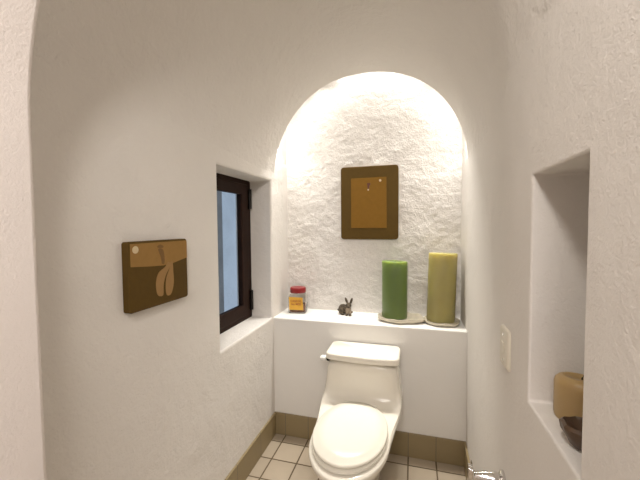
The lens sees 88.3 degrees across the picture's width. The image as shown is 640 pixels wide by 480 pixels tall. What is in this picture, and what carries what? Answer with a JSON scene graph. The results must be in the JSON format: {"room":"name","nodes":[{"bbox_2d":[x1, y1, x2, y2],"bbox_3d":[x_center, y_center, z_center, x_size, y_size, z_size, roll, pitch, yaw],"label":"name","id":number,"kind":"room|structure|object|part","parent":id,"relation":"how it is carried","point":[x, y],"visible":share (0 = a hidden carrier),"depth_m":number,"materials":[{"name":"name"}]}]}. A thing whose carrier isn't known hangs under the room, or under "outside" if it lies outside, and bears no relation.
{"room":"toilet room","nodes":[
{"label":"toilet room","id":0,"kind":"room"},
{"bbox_2d":[0,0,46,479],"bbox_3d":[-0.459,0.060,0.456,2.370,3.000,0.362,0,3,16],"label":"wall","id":1,"kind":"structure","parent":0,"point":[22,438],"depth_m":0.64,"materials":[{"name":"paint"}]},
{"bbox_2d":[30,55,288,479],"bbox_3d":[-0.672,0.505,1.741,0.288,2.100,2.338,0,3,16],"label":"wall","id":2,"kind":"structure","parent":0,"point":[158,392],"depth_m":1.20,"materials":[{"name":"paint"}]},
{"bbox_2d":[121,239,187,313],"bbox_3d":[-0.630,0.126,1.290,0.031,0.251,0.307,0,3,16],"label":"relief plaque","id":3,"kind":"object","parent":2,"relation":"attached to","point":[154,272],"visible":1,"depth_m":1.24,"materials":[{"name":"brown wood"}]},
{"bbox_3d":[-0.617,0.054,1.285,0.001,0.092,0.297,0,3,16],"label":"sky panel","id":4,"kind":"part","parent":3,"relation":"part of","materials":[{"name":"brown wood"}]},
{"bbox_2d":[216,173,252,333],"bbox_3d":[-0.612,0.084,2.089,0.090,1.004,0.686,0,3,16],"label":"window","id":5,"kind":"structure","parent":2,"relation":"in","point":[234,198],"depth_m":2.19,"materials":[{"name":"brown wood"}]},
{"bbox_3d":[-0.603,0.084,2.092,0.005,0.804,0.416,0,3,16],"label":"pane","id":6,"kind":"part","parent":5,"relation":"part of","materials":[{"name":"clear glass"}]},
{"bbox_2d":[225,413,275,479],"bbox_3d":[-0.558,1.381,1.608,0.014,0.160,1.686,0,3,16],"label":"baseboard","id":7,"kind":"structure","parent":2,"relation":"attached to","point":[246,463],"depth_m":2.09,"materials":[{"name":"tile"}]},
{"bbox_2d":[33,0,554,172],"bbox_3d":[0.042,-0.912,1.331,1.750,1.085,1.801,0,3,16],"label":"ceiling","id":8,"kind":"structure","parent":0,"point":[234,75],"depth_m":1.45,"materials":[{"name":"paint"}]},
{"bbox_2d":[246,434,465,479],"bbox_3d":[-0.181,1.592,-0.063,3.500,0.120,4.838,0,3,16],"label":"floor","id":9,"kind":"structure","parent":0,"point":[286,457],"depth_m":2.08,"materials":[{"name":"tile"}]},
{"bbox_2d":[309,341,402,479],"bbox_3d":[0.182,1.078,1.831,0.516,0.733,0.830,0,3,16],"label":"toilet","id":10,"kind":"object","parent":9,"relation":"on","point":[358,419],"visible":1,"depth_m":1.88,"materials":[{"name":"beige ceramic"}]},
{"bbox_3d":[0.024,0.765,2.140,0.040,0.033,0.044,0,3,16],"label":"lever handle","id":11,"kind":"part","parent":10,"relation":"part of","materials":[{"name":"silver metal"}]},
{"bbox_3d":[0.156,1.019,1.714,0.384,0.019,0.535,0,3,16],"label":"seat","id":12,"kind":"part","parent":10,"relation":"part of","materials":[{"name":"beige plastic"}]},
{"bbox_3d":[0.160,0.991,1.728,0.380,0.033,0.552,0,3,16],"label":"seat lid","id":13,"kind":"part","parent":10,"relation":"part of","materials":[{"name":"beige plastic"}]},
{"bbox_3d":[0.275,0.720,2.095,0.454,0.042,0.238,0,3,16],"label":"tank lid","id":14,"kind":"part","parent":10,"relation":"part of","materials":[{"name":"beige ceramic"}]},
{"bbox_2d":[274,307,466,440],"bbox_3d":[0.346,1.036,2.434,1.400,0.960,0.400,0,3,16],"label":"wall ledge","id":15,"kind":"object","parent":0,"point":[433,359],"visible":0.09,"depth_m":2.17,"materials":[{"name":"paint"}]},
{"bbox_2d":[288,286,307,313],"bbox_3d":[-0.169,0.458,2.543,0.136,0.192,0.118,0,3,8],"label":"storage jar","id":16,"kind":"object","parent":15,"relation":"on","point":[298,299],"visible":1,"depth_m":2.49,"materials":[{"name":"clear glass"}]},
{"bbox_3d":[-0.169,0.383,2.541,0.122,0.040,0.106,0,3,16],"label":"lid","id":17,"kind":"part","parent":16,"relation":"part of","materials":[{"name":"red plastic"}]},
{"bbox_2d":[337,297,352,315],"bbox_3d":[0.185,0.490,2.460,0.074,0.130,0.132,-3,3,-43],"label":"rabbit figurine","id":18,"kind":"object","parent":15,"relation":"on","point":[343,308],"visible":1,"depth_m":2.44,"materials":[{"name":"ceramic"}]},
{"bbox_2d":[274,412,465,466],"bbox_3d":[0.293,1.345,2.251,1.300,0.160,0.014,0,3,16],"label":"baseboard","id":19,"kind":"structure","parent":15,"relation":"attached to","point":[419,446],"depth_m":2.16,"materials":[{"name":"tile"}]},
{"bbox_2d":[382,260,407,319],"bbox_3d":[0.527,0.343,2.328,0.175,0.400,0.175,0,3,16],"label":"pillar candle","id":20,"kind":"object","parent":15,"relation":"on","point":[394,272],"visible":0.99,"depth_m":2.25,"materials":[{"name":"green wax"}]},
{"bbox_2d":[378,312,425,323],"bbox_3d":[0.563,0.541,2.292,0.327,0.038,0.227,0,3,16],"label":"dish","id":21,"kind":"object","parent":15,"relation":"on","point":[412,318],"visible":0.73,"depth_m":2.23,"materials":[{"name":"ceramic"}]},
{"bbox_2d":[424,316,459,326],"bbox_3d":[0.823,0.545,2.228,0.235,0.030,0.226,0,3,16],"label":"dish","id":22,"kind":"object","parent":15,"relation":"on","point":[456,322],"visible":0.53,"depth_m":2.15,"materials":[{"name":"ceramic"}]},
{"bbox_2d":[427,252,457,323],"bbox_3d":[0.826,0.314,2.235,0.195,0.462,0.183,0,3,16],"label":"pillar candle","id":23,"kind":"object","parent":15,"relation":"on","point":[442,267],"visible":1,"depth_m":2.16,"materials":[{"name":"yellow wax"}]},
{"bbox_2d":[276,128,467,165],"bbox_3d":[0.336,-0.981,2.377,1.750,1.125,0.375,0,3,16],"label":"ceiling","id":24,"kind":"structure","parent":0,"point":[281,155],"depth_m":2.52,"materials":[{"name":"paint"}]},
{"bbox_2d":[286,72,462,317],"bbox_3d":[0.382,-0.395,2.536,1.360,1.990,0.156,0,3,16],"label":"wall","id":25,"kind":"structure","parent":0,"point":[370,118],"depth_m":2.46,"materials":[{"name":"paint"}]},
{"bbox_2d":[341,165,398,238],"bbox_3d":[0.367,-0.276,2.457,0.425,0.542,0.039,0,3,16],"label":"relief plaque","id":26,"kind":"object","parent":25,"relation":"attached to","point":[369,194],"visible":1,"depth_m":2.44,"materials":[{"name":"brown wood"}]},
{"bbox_3d":[0.360,-0.275,2.442,0.263,0.372,0.002,0,3,16],"label":"panel","id":27,"kind":"part","parent":26,"relation":"part of","materials":[{"name":"brown wood"}]},
{"bbox_2d":[460,0,639,479],"bbox_3d":[0.722,0.541,1.246,0.220,2.050,2.538,0,3,16],"label":"wall","id":28,"kind":"structure","parent":0,"point":[550,195],"depth_m":0.70,"materials":[{"name":"paint"}]},
{"bbox_2d":[464,441,469,479],"bbox_3d":[0.732,1.374,1.530,0.038,0.160,1.162,0,3,20],"label":"baseboard","id":29,"kind":"structure","parent":28,"relation":"attached to","point":[466,455],"depth_m":2.00,"materials":[{"name":"tile"}]},
{"bbox_2d":[467,461,505,479],"bbox_3d":[0.472,0.675,0.939,0.094,0.074,0.052,0,3,16],"label":"paper holder","id":30,"kind":"object","parent":28,"relation":"attached to","point":[471,474],"visible":1,"depth_m":0.93,"materials":[{"name":"silver metal"}]},
{"bbox_3d":[0.470,0.676,0.939,0.080,0.038,0.038,0,3,16],"label":"arm","id":31,"kind":"part","parent":30,"relation":"part of","materials":[{"name":"silver metal"}]},
{"bbox_2d":[500,325,510,371],"bbox_3d":[0.509,0.296,0.909,0.013,0.107,0.082,0,3,16],"label":"light switch","id":32,"kind":"object","parent":28,"relation":"attached to","point":[505,334],"visible":1,"depth_m":0.89,"materials":[{"name":"beige plastic"}]},
{"bbox_2d":[553,372,583,418],"bbox_3d":[0.530,0.318,0.668,0.092,0.090,0.092,0,3,16],"label":"candle","id":33,"kind":"object","parent":28,"relation":"on","point":[568,386],"visible":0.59,"depth_m":0.65,"materials":[{"name":"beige wax"}]},
{"bbox_2d":[559,416,582,450],"bbox_3d":[0.478,0.346,0.571,0.105,0.045,0.068,1,3,37],"label":"bowl","id":34,"kind":"object","parent":28,"relation":"in","point":[571,426],"visible":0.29,"depth_m":0.58,"materials":[{"name":"wood"}]}
]}

